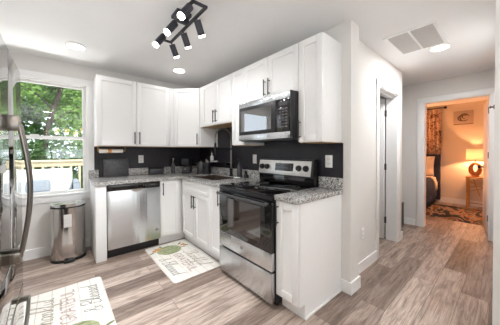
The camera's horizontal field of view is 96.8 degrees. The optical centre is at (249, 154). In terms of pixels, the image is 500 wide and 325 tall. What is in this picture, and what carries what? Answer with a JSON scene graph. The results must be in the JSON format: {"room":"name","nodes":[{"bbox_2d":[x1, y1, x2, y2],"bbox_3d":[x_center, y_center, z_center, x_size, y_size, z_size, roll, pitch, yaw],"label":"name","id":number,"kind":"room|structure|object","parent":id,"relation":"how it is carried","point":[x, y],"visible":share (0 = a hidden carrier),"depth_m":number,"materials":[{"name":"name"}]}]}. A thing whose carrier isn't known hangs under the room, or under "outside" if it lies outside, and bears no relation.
{"room":"kitchen","nodes":[
{"label":"kitchen","id":0,"kind":"room"},
{"bbox_2d":[9,50,192,250],"bbox_3d":[-1.074,0.008,3.968,5.870,2.400,0.120,-1,1,-41],"label":"wall","id":1,"kind":"structure","parent":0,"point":[39,235],"depth_m":2.71,"materials":[{"name":"paint"}]},
{"bbox_2d":[18,69,93,205],"bbox_3d":[-2.562,-0.201,2.667,1.120,1.565,0.153,-1,1,-41],"label":"window","id":2,"kind":"structure","parent":1,"relation":"attached to","point":[87,92],"depth_m":2.87,"materials":[{"name":"paint"}]},
{"bbox_2d":[23,237,89,260],"bbox_3d":[-2.645,1.171,2.545,1.310,0.115,0.015,-1,1,-41],"label":"baseboard","id":3,"kind":"structure","parent":1,"relation":"attached to","point":[35,253],"depth_m":2.64,"materials":[{"name":"paint"}]},
{"bbox_2d":[93,74,173,146],"bbox_3d":[-1.627,-0.559,3.172,0.974,0.888,0.357,-1,1,-41],"label":"upper cabinet","id":4,"kind":"object","parent":1,"relation":"attached to","point":[126,113],"visible":1,"depth_m":3.01,"materials":[{"name":"paint"}]},
{"bbox_2d":[99,149,122,152],"bbox_3d":[-1.844,-0.068,2.965,0.317,0.088,0.053,-1,1,-41],"label":"paper roll","id":5,"kind":"object","parent":4,"relation":"hanging from","point":[100,150],"visible":0.93,"depth_m":2.94,"materials":[{"name":"white paper"}]},
{"bbox_2d":[94,147,199,169],"bbox_3d":[-1.511,0.039,3.509,1.577,0.316,0.008,-1,1,-41],"label":"backsplash","id":6,"kind":"structure","parent":1,"relation":"attached to","point":[153,156],"depth_m":3.48,"materials":[{"name":"black tile"}]},
{"bbox_2d":[138,155,143,162],"bbox_3d":[-1.657,0.064,3.374,0.072,0.116,0.007,-1,1,-41],"label":"outlet","id":7,"kind":"object","parent":6,"relation":"attached to","point":[140,157],"visible":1,"depth_m":3.37,"materials":[{"name":"white plastic"}]},
{"bbox_2d":[171,88,217,147],"bbox_3d":[-0.943,-0.566,3.589,0.611,0.888,0.616,-1,1,-41],"label":"upper cabinet","id":8,"kind":"object","parent":1,"relation":"attached to","point":[188,133],"visible":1,"depth_m":3.37,"materials":[{"name":"paint"}]},
{"bbox_2d":[0,0,495,106],"bbox_3d":[2.130,-1.255,2.308,8.600,0.150,6.850,-1,1,-41],"label":"ceiling","id":9,"kind":"structure","parent":0,"point":[119,36],"depth_m":2.09,"materials":[{"name":"paint"}]},
{"bbox_2d":[65,42,86,49],"bbox_3d":[-1.867,-1.163,2.382,0.183,0.017,0.183,-1,1,-41],"label":"recessed light","id":10,"kind":"object","parent":9,"relation":"in","point":[77,46],"visible":1,"depth_m":2.36,"materials":[{"name":"white plastic"}]},
{"bbox_2d":[172,67,185,72],"bbox_3d":[-0.987,-1.173,3.089,0.183,0.017,0.183,-1,1,-41],"label":"recessed light","id":11,"kind":"object","parent":9,"relation":"in","point":[178,70],"visible":1,"depth_m":3.06,"materials":[{"name":"white plastic"}]},
{"bbox_2d":[153,0,207,58],"bbox_3d":[-0.602,-1.059,1.877,0.291,0.217,0.734,-1,1,-41],"label":"track light","id":12,"kind":"object","parent":9,"relation":"attached to","point":[182,16],"visible":1,"depth_m":1.79,"materials":[{"name":"metal"}]},
{"bbox_2d":[383,20,448,54],"bbox_3d":[1.704,-1.173,2.277,0.570,0.010,0.425,-1,1,-41],"label":"ceiling vent","id":13,"kind":"object","parent":9,"relation":"in","point":[431,34],"visible":1,"depth_m":2.25,"materials":[{"name":"metal"}]},
{"bbox_2d":[429,43,450,50],"bbox_3d":[2.078,-1.173,2.430,0.183,0.017,0.183,-1,1,-41],"label":"recessed light","id":14,"kind":"object","parent":9,"relation":"in","point":[443,46],"visible":0.98,"depth_m":2.41,"materials":[{"name":"white plastic"}]},
{"bbox_2d":[22,201,492,324],"bbox_3d":[2.184,1.270,2.282,8.600,0.100,6.700,-1,1,-41],"label":"floor","id":15,"kind":"structure","parent":0,"point":[440,272],"depth_m":2.04,"materials":[{"name":"brown wood"}]},
{"bbox_2d":[0,34,32,324],"bbox_3d":[-1.447,0.361,0.867,0.860,1.770,0.910,-1,1,-41],"label":"fridge","id":16,"kind":"object","parent":15,"relation":"on","point":[13,242],"visible":1,"depth_m":1.10,"materials":[{"name":"grey metal"}]},
{"bbox_2d":[50,199,85,263],"bbox_3d":[-2.145,0.894,2.627,0.330,0.665,0.323,-1,1,-41],"label":"trash can","id":17,"kind":"object","parent":15,"relation":"on","point":[67,217],"visible":1,"depth_m":2.54,"materials":[{"name":"silver metal"}]},
{"bbox_2d":[24,277,116,324],"bbox_3d":[-1.400,1.232,1.693,0.550,0.007,0.980,-1,1,-41],"label":"kitchen mat","id":18,"kind":"object","parent":15,"relation":"on","point":[86,302],"visible":0.98,"depth_m":1.80,"materials":[{"name":"fabric"}]},
{"bbox_2d":[72,320,99,324],"bbox_3d":[-1.221,1.231,1.491,0.360,0.001,0.270,-1,1,-41],"label":"print","id":19,"kind":"object","parent":18,"relation":"on","point":[80,322],"depth_m":1.63},
{"bbox_2d":[90,183,106,262],"bbox_3d":[-1.902,0.787,2.772,0.105,0.874,0.625,-1,1,-41],"label":"end panel","id":20,"kind":"object","parent":15,"relation":"on","point":[98,205],"visible":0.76,"depth_m":2.55,"materials":[{"name":"paint"}]},
{"bbox_2d":[106,181,159,257],"bbox_3d":[-1.625,0.785,3.000,0.604,0.872,0.635,-1,1,-41],"label":"dishwasher","id":21,"kind":"object","parent":15,"relation":"on","point":[133,209],"visible":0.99,"depth_m":2.75,"materials":[{"name":"silver metal"}]},
{"bbox_2d":[159,179,183,243],"bbox_3d":[-1.249,0.779,3.307,0.360,0.874,0.660,-1,1,-41],"label":"base cabinet","id":22,"kind":"object","parent":15,"relation":"on","point":[170,190],"visible":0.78,"depth_m":3.07,"materials":[{"name":"paint"}]},
{"bbox_2d":[145,239,219,282],"bbox_3d":[-0.829,1.219,2.656,0.550,0.007,0.980,-1,1,-41],"label":"kitchen mat","id":23,"kind":"object","parent":15,"relation":"on","point":[180,260],"visible":0.94,"depth_m":2.56,"materials":[{"name":"fabric"}]},
{"bbox_2d":[157,245,183,254],"bbox_3d":[-1.009,1.214,2.857,0.360,0.001,0.270,-1,1,-41],"label":"print","id":24,"kind":"object","parent":23,"relation":"on","point":[168,249],"depth_m":2.85},
{"bbox_2d":[182,180,214,257],"bbox_3d":[-0.521,0.780,3.076,0.661,0.874,0.853,-1,1,-41],"label":"base cabinet","id":25,"kind":"object","parent":15,"relation":"on","point":[195,196],"visible":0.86,"depth_m":2.80,"materials":[{"name":"paint"}]},
{"bbox_2d":[88,165,263,187],"bbox_3d":[-0.987,0.274,2.859,1.643,0.141,1.677,-1,1,-41],"label":"countertop","id":26,"kind":"structure","parent":25,"relation":"on","point":[136,175],"depth_m":2.98,"materials":[{"name":"stone"}]},
{"bbox_2d":[98,159,102,176],"bbox_3d":[-1.931,0.180,3.115,0.325,0.244,0.032,-1,1,-41],"label":"cutting board","id":27,"kind":"object","parent":26,"relation":"on","point":[100,161],"visible":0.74,"depth_m":3.02,"materials":[{"name":"grey stone"}]},
{"bbox_2d":[103,158,128,176],"bbox_3d":[-1.880,0.178,3.121,0.310,0.249,0.043,-1,1,-41],"label":"cutting board","id":28,"kind":"object","parent":26,"relation":"on","point":[111,167],"visible":1,"depth_m":3.11,"materials":[{"name":"grey stone"}]},
{"bbox_2d":[148,167,163,174],"bbox_3d":[-1.452,0.246,3.429,0.206,0.108,0.126,-1,1,-41],"label":"tin","id":29,"kind":"object","parent":26,"relation":"on","point":[151,170],"visible":1,"depth_m":3.38,"materials":[{"name":"black metal"}]},
{"bbox_2d":[171,158,174,172],"bbox_3d":[-1.250,0.174,3.608,0.064,0.245,0.064,-1,1,-41],"label":"bottle","id":30,"kind":"object","parent":26,"relation":"on","point":[172,164],"visible":0.94,"depth_m":3.58,"materials":[{"name":"black glass"}]},
{"bbox_2d":[181,158,191,172],"bbox_3d":[-1.032,0.176,3.632,0.120,0.240,0.190,0,1,4],"label":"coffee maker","id":31,"kind":"object","parent":26,"relation":"on","point":[187,162],"visible":1,"depth_m":3.55,"materials":[{"name":"black plastic"}]},
{"bbox_2d":[195,160,204,173],"bbox_3d":[-0.772,0.190,3.584,0.172,0.213,0.165,-1,1,-41],"label":"kettle","id":32,"kind":"object","parent":26,"relation":"on","point":[200,166],"visible":0.83,"depth_m":3.53,"materials":[{"name":"black metal"}]},
{"bbox_2d":[203,159,210,173],"bbox_3d":[-0.670,0.180,3.446,0.100,0.235,0.080,0,1,19],"label":"knife block","id":33,"kind":"object","parent":26,"relation":"on","point":[207,167],"visible":0.99,"depth_m":3.41,"materials":[{"name":"grey plastic"}]},
{"bbox_2d":[195,175,232,179],"bbox_3d":[-0.489,0.417,3.019,0.383,0.221,0.568,-1,1,-41],"label":"sink","id":34,"kind":"object","parent":26,"relation":"in","point":[209,177],"visible":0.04,"depth_m":3.26,"materials":[{"name":"metal"}]},
{"bbox_2d":[214,128,232,175],"bbox_3d":[-0.347,-0.038,3.051,0.309,0.678,0.109,-1,1,-41],"label":"faucet","id":35,"kind":"object","parent":26,"relation":"on","point":[219,129],"visible":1,"depth_m":3.12,"materials":[{"name":"black metal"}]},
{"bbox_2d":[237,159,241,176],"bbox_3d":[-0.144,0.181,3.009,0.076,0.241,0.076,-1,1,-41],"label":"bottle","id":36,"kind":"object","parent":26,"relation":"on","point":[239,168],"visible":0.95,"depth_m":2.98,"materials":[{"name":"grey plastic"}]},
{"bbox_2d":[209,186,220,261],"bbox_3d":[-0.157,0.784,2.651,0.661,0.874,0.264,-1,1,-41],"label":"base cabinet","id":37,"kind":"object","parent":15,"relation":"on","point":[215,244],"visible":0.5,"depth_m":2.49,"materials":[{"name":"paint"}]},
{"bbox_2d":[216,158,317,305],"bbox_3d":[0.149,0.637,2.226,0.692,1.178,0.760,-1,1,-41],"label":"range","id":38,"kind":"object","parent":15,"relation":"on","point":[247,232],"visible":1,"depth_m":2.05,"materials":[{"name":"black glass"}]},
{"bbox_2d":[219,180,312,196],"bbox_3d":[0.142,0.318,2.217,0.568,0.020,0.760,-1,1,-41],"label":"cooktop","id":39,"kind":"object","parent":38,"relation":"in","point":[258,188],"depth_m":2.13,"materials":[{"name":"black glass"}]},
{"bbox_2d":[275,194,341,320],"bbox_3d":[0.508,0.792,1.875,0.662,0.874,0.234,-1,1,-41],"label":"base cabinet","id":40,"kind":"object","parent":15,"relation":"on","point":[308,235],"visible":0.83,"depth_m":1.73,"materials":[{"name":"paint"}]},
{"bbox_2d":[274,176,342,204],"bbox_3d":[0.514,0.283,1.873,0.646,0.141,0.238,-1,1,-41],"label":"countertop","id":41,"kind":"structure","parent":40,"relation":"on","point":[328,187],"depth_m":1.85,"materials":[{"name":"stone"}]},
{"bbox_2d":[401,202,403,226],"bbox_3d":[2.477,1.002,3.781,0.210,0.400,0.210,-1,1,-41],"label":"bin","id":42,"kind":"object","parent":15,"relation":"on","point":[402,208],"visible":0.24,"depth_m":3.71,"materials":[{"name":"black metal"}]},
{"bbox_2d":[426,154,440,206],"bbox_3d":[3.469,0.584,5.468,2.030,1.190,1.622,-1,1,-41],"label":"bed","id":43,"kind":"object","parent":15,"relation":"on","point":[433,183],"visible":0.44,"depth_m":5.27,"materials":[{"name":"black fabric"}]},
{"bbox_2d":[426,156,434,175],"bbox_3d":[4.276,0.269,5.697,0.194,0.470,0.720,-1,1,-41],"label":"pillow","id":44,"kind":"object","parent":43,"relation":"on","point":[429,160],"visible":0.23,"depth_m":5.45,"materials":[{"name":"fabric"}]},
{"bbox_2d":[426,177,435,206],"bbox_3d":[3.238,0.810,5.245,1.384,0.567,1.564,-1,1,-41],"label":"blanket","id":45,"kind":"object","parent":43,"relation":"on","point":[430,183],"depth_m":4.88,"materials":[{"name":"grey fabric"}]},
{"bbox_2d":[426,203,482,224],"bbox_3d":[3.821,1.179,4.967,1.380,0.010,2.350,-1,1,-41],"label":"rug","id":46,"kind":"object","parent":15,"relation":"on","point":[467,215],"visible":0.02,"depth_m":4.46,"materials":[{"name":"fabric"}]},
{"bbox_2d":[465,175,482,207],"bbox_3d":[5.076,0.832,4.887,0.350,0.700,0.460,-1,1,-41],"label":"side table","id":47,"kind":"object","parent":15,"relation":"on","point":[467,177],"visible":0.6,"depth_m":4.93,"materials":[{"name":"brown wood"}]},
{"bbox_2d":[466,149,482,176],"bbox_3d":[5.008,0.174,4.934,0.300,0.614,0.300,-1,1,-41],"label":"table lamp","id":48,"kind":"object","parent":47,"relation":"on","point":[471,154],"visible":0.96,"depth_m":4.88,"materials":[{"name":"brown wood"}]},
{"bbox_2d":[200,20,358,281],"bbox_3d":[0.043,0.016,3.034,0.167,2.400,2.752,-1,1,-41],"label":"wall","id":49,"kind":"structure","parent":0,"point":[347,33],"depth_m":2.01,"materials":[{"name":"paint"}]},
{"bbox_2d":[200,73,231,128],"bbox_3d":[-0.382,-0.707,3.127,0.358,0.597,0.824,-1,1,-41],"label":"upper cabinet","id":50,"kind":"object","parent":49,"relation":"attached to","point":[215,97],"visible":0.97,"depth_m":2.98,"materials":[{"name":"paint"}]},
{"bbox_2d":[207,160,229,164],"bbox_3d":[-0.468,0.122,3.415,0.114,0.063,0.596,-1,1,-41],"label":"shelf","id":51,"kind":"object","parent":49,"relation":"attached to","point":[226,162],"visible":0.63,"depth_m":3.32,"materials":[{"name":"black metal"}]},
{"bbox_2d":[232,68,263,145],"bbox_3d":[-0.024,-0.558,2.737,0.324,0.888,0.234,-1,1,-41],"label":"upper cabinet","id":52,"kind":"object","parent":49,"relation":"attached to","point":[238,76],"visible":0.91,"depth_m":2.66,"materials":[{"name":"paint"}]},
{"bbox_2d":[253,154,256,163],"bbox_3d":[0.060,0.053,2.879,0.008,0.116,0.072,-1,1,-41],"label":"outlet","id":53,"kind":"object","parent":49,"relation":"attached to","point":[254,155],"visible":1,"depth_m":2.87,"materials":[{"name":"white plastic"}]},
{"bbox_2d":[244,43,298,102],"bbox_3d":[0.288,-0.783,2.344,0.358,0.431,0.761,-1,1,-41],"label":"upper cabinet","id":54,"kind":"object","parent":49,"relation":"attached to","point":[277,73],"visible":0.69,"depth_m":2.20,"materials":[{"name":"paint"}]},
{"bbox_2d":[239,90,298,142],"bbox_3d":[0.261,-0.354,2.324,0.415,0.423,0.758,-1,1,-41],"label":"microwave","id":55,"kind":"object","parent":54,"relation":"attached to","point":[274,118],"visible":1,"depth_m":2.12,"materials":[{"name":"black metal"}]},
{"bbox_2d":[298,32,341,143],"bbox_3d":[0.613,-0.550,1.967,0.358,0.888,0.234,-1,1,-41],"label":"upper cabinet","id":56,"kind":"object","parent":49,"relation":"attached to","point":[320,55],"visible":1,"depth_m":1.88,"materials":[{"name":"paint"}]},
{"bbox_2d":[325,155,331,167],"bbox_3d":[0.741,0.061,2.086,0.007,0.116,0.072,-1,1,-41],"label":"outlet","id":57,"kind":"object","parent":49,"relation":"attached to","point":[328,158],"visible":1,"depth_m":2.08,"materials":[{"name":"white plastic"}]},
{"bbox_2d":[358,231,402,274],"bbox_3d":[0.718,1.154,3.683,1.651,0.105,2.662,-1,1,-41],"label":"baseboard","id":58,"kind":"structure","parent":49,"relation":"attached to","point":[366,262],"depth_m":2.42,"materials":[{"name":"paint"}]},
{"bbox_2d":[358,40,401,262],"bbox_3d":[1.516,0.017,2.712,1.651,2.400,0.137,-1,1,-41],"label":"wall","id":59,"kind":"structure","parent":0,"point":[372,66],"depth_m":2.45,"materials":[{"name":"paint"}]},
{"bbox_2d":[341,275,360,295],"bbox_3d":[0.920,1.174,2.034,0.189,0.105,0.105,-1,1,-41],"label":"baseboard","id":60,"kind":"object","parent":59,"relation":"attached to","point":[350,288],"visible":0.88,"depth_m":1.98,"materials":[{"name":"paint"}]},
{"bbox_2d":[361,227,363,239],"bbox_3d":[1.193,0.832,2.349,0.072,0.116,0.007,-1,1,-41],"label":"outlet","id":61,"kind":"object","parent":59,"relation":"attached to","point":[362,229],"visible":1,"depth_m":2.34,"materials":[{"name":"white plastic"}]},
{"bbox_2d":[379,98,386,238],"bbox_3d":[1.714,0.196,3.418,0.045,2.000,0.686,-1,1,-41],"label":"door","id":62,"kind":"structure","parent":59,"relation":"in","point":[383,113],"depth_m":3.18,"materials":[{"name":"paint"}]},
{"bbox_2d":[376,78,400,258],"bbox_3d":[1.742,0.161,2.898,0.839,2.105,0.152,-1,1,-41],"label":"trim","id":63,"kind":"structure","parent":59,"relation":"attached to","point":[392,95],"depth_m":3.08,"materials":[{"name":"paint"}]},
{"bbox_2d":[380,96,385,236],"bbox_3d":[1.240,-0.001,4.219,0.110,2.400,2.510,-1,1,-41],"label":"trim","id":64,"kind":"structure","parent":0,"point":[381,97],"depth_m":3.26,"materials":[{"name":"paint"}]},
{"bbox_2d":[402,69,494,224],"bbox_3d":[2.417,-0.005,4.312,0.120,2.400,3.900,-1,1,-41],"label":"wall","id":65,"kind":"structure","parent":0,"point":[485,79],"depth_m":3.77,"materials":[{"name":"paint"}]},
{"bbox_2d":[404,217,414,225],"bbox_3d":[1.952,1.138,4.768,0.015,0.105,2.620,-1,1,-41],"label":"baseboard","id":66,"kind":"structure","parent":65,"relation":"attached to","point":[410,221],"depth_m":3.83,"materials":[{"name":"paint"}]},
{"bbox_2d":[416,87,494,241],"bbox_3d":[3.159,0.134,3.439,0.142,2.140,0.913,-1,1,-41],"label":"trim","id":67,"kind":"structure","parent":65,"relation":"attached to","point":[422,103],"depth_m":3.59,"materials":[{"name":"paint"}]},
{"bbox_2d":[477,98,488,235],"bbox_3d":[3.675,0.176,3.483,0.105,2.028,0.712,0,1,42],"label":"door","id":68,"kind":"structure","parent":65,"relation":"in","point":[485,166],"depth_m":3.45,"materials":[{"name":"paint"}]},
{"bbox_2d":[427,100,486,201],"bbox_3d":[4.604,-0.029,5.856,0.150,2.400,3.400,-1,1,-41],"label":"wall","id":69,"kind":"structure","parent":0,"point":[456,139],"depth_m":5.29,"materials":[{"name":"paint"}]},
{"bbox_2d":[436,197,482,206],"bbox_3d":[4.577,1.112,5.778,0.015,0.120,3.300,-1,1,-41],"label":"baseboard","id":70,"kind":"structure","parent":69,"relation":"attached to","point":[442,199],"depth_m":5.30,"materials":[{"name":"paint"}]},
{"bbox_2d":[453,110,473,124],"bbox_3d":[5.015,-0.875,5.218,0.038,0.325,0.340,-1,1,-41],"label":"picture","id":71,"kind":"object","parent":69,"relation":"attached to","point":[460,117],"visible":1,"depth_m":5.21,"materials":[{"name":"paper"}]},
{"bbox_3d":[4.235,-1.166,6.080,0.096,0.064,1.762,-1,1,-41],"label":"curtain rod","id":72,"kind":"object","parent":69,"relation":"attached to","visible":0},
{"bbox_2d":[426,109,441,153],"bbox_3d":[4.423,-0.586,5.841,0.040,1.125,0.951,-1,1,-41],"label":"curtain","id":73,"kind":"object","parent":72,"relation":"hanging from","point":[434,117],"visible":0.29,"depth_m":5.57,"materials":[{"name":"fabric"}]},
{"bbox_2d":[492,0,499,324],"bbox_3d":[3.418,0.032,1.093,2.550,2.400,2.908,-1,1,-41],"label":"wall","id":74,"kind":"structure","parent":0,"point":[496,208],"depth_m":1.36,"materials":[{"name":"paint"}]},
{"bbox_3d":[-3.559,1.237,3.683,5.500,0.040,2.603,-1,1,-41],"label":"deck","id":75,"kind":"object","parent":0,"visible":0},
{"bbox_2d":[22,168,79,193],"bbox_3d":[-3.935,0.749,4.046,1.310,0.930,0.850,-1,1,-41],"label":"outdoor sofa","id":76,"kind":"object","parent":75,"relation":"on","point":[60,178],"visible":0.3,"depth_m":4.33,"materials":[{"name":"white fabric"}]},
{"bbox_2d":[25,180,50,192],"bbox_3d":[-3.934,0.587,4.127,0.340,0.236,0.159,-1,1,-41],"label":"throw pillow","id":77,"kind":"object","parent":76,"relation":"on","point":[38,185],"visible":0.64,"depth_m":4.11,"materials":[{"name":"fabric"}]},
{"bbox_2d":[21,159,82,188],"bbox_3d":[-4.308,0.658,4.549,5.500,1.100,0.120,-1,1,-41],"label":"deck railing","id":78,"kind":"object","parent":75,"relation":"on","point":[75,162],"visible":0.11,"depth_m":4.70,"materials":[{"name":"beige paint"}]},
{"label":"outside","id":79,"kind":"structure","parent":0,"visible":0},
{"bbox_3d":[-10.378,1.901,10.501,22.000,0.300,21.880,-1,1,-41],"label":"ground","id":80,"kind":"structure","parent":79,"visible":0},
{"bbox_2d":[20,81,48,102],"bbox_3d":[-8.942,-1.899,6.788,5.087,7.385,4.863,0,1,-21],"label":"tree","id":81,"kind":"object","parent":80,"relation":"on","point":[35,87],"visible":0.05,"depth_m":7.71,"materials":[{"name":"green plant"}]},
{"bbox_2d":[21,141,49,169],"bbox_3d":[-6.455,0.770,5.397,3.135,2.949,1.875,-1,1,-41],"label":"shrub","id":82,"kind":"object","parent":80,"relation":"on","point":[38,144],"visible":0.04,"depth_m":5.97,"materials":[{"name":"green plant"}]},
{"bbox_2d":[20,82,51,134],"bbox_3d":[-13.662,-3.493,10.233,8.299,10.510,7.347,-1,1,-41],"label":"tree","id":83,"kind":"object","parent":80,"relation":"on","point":[30,109],"visible":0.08,"depth_m":11.25,"materials":[{"name":"green plant"}]},
{"bbox_2d":[20,86,72,157],"bbox_3d":[-13.367,-4.515,14.449,9.357,12.450,8.050,-1,1,-41],"label":"tree","id":84,"kind":"object","parent":80,"relation":"on","point":[31,115],"visible":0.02,"depth_m":13.47,"materials":[{"name":"green plant"}]},
{"bbox_2d":[20,82,81,158],"bbox_3d":[-8.325,-2.406,10.446,5.183,8.320,6.034,0,1,-11],"label":"tree","id":85,"kind":"object","parent":80,"relation":"on","point":[55,103],"visible":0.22,"depth_m":9.38,"materials":[{"name":"green plant"}]},
{"bbox_2d":[20,84,82,175],"bbox_3d":[-9.593,-3.486,12.577,7.450,10.420,7.391,0,1,-18],"label":"tree","id":86,"kind":"object","parent":80,"relation":"on","point":[35,124],"visible":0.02,"depth_m":11.05,"materials":[{"name":"green plant"}]},
{"bbox_2d":[21,125,82,187],"bbox_3d":[-5.442,0.661,6.510,3.078,2.978,1.959,-1,1,-41],"label":"shrub","id":87,"kind":"object","parent":80,"relation":"on","point":[53,147],"visible":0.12,"depth_m":6.32,"materials":[{"name":"green plant"}]},
{"bbox_2d":[37,90,82,147],"bbox_3d":[-6.417,-1.907,10.593,5.228,7.298,5.004,0,1,-16],"label":"tree","id":88,"kind":"object","parent":80,"relation":"on","point":[79,110],"visible":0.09,"depth_m":9.13,"materials":[{"name":"green plant"}]},
{"bbox_2d":[57,135,82,187],"bbox_3d":[-4.740,0.699,7.750,3.339,2.694,1.901,-1,1,-41],"label":"shrub","id":89,"kind":"object","parent":80,"relation":"on","point":[78,147],"visible":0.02,"depth_m":6.75,"materials":[{"name":"green plant"}]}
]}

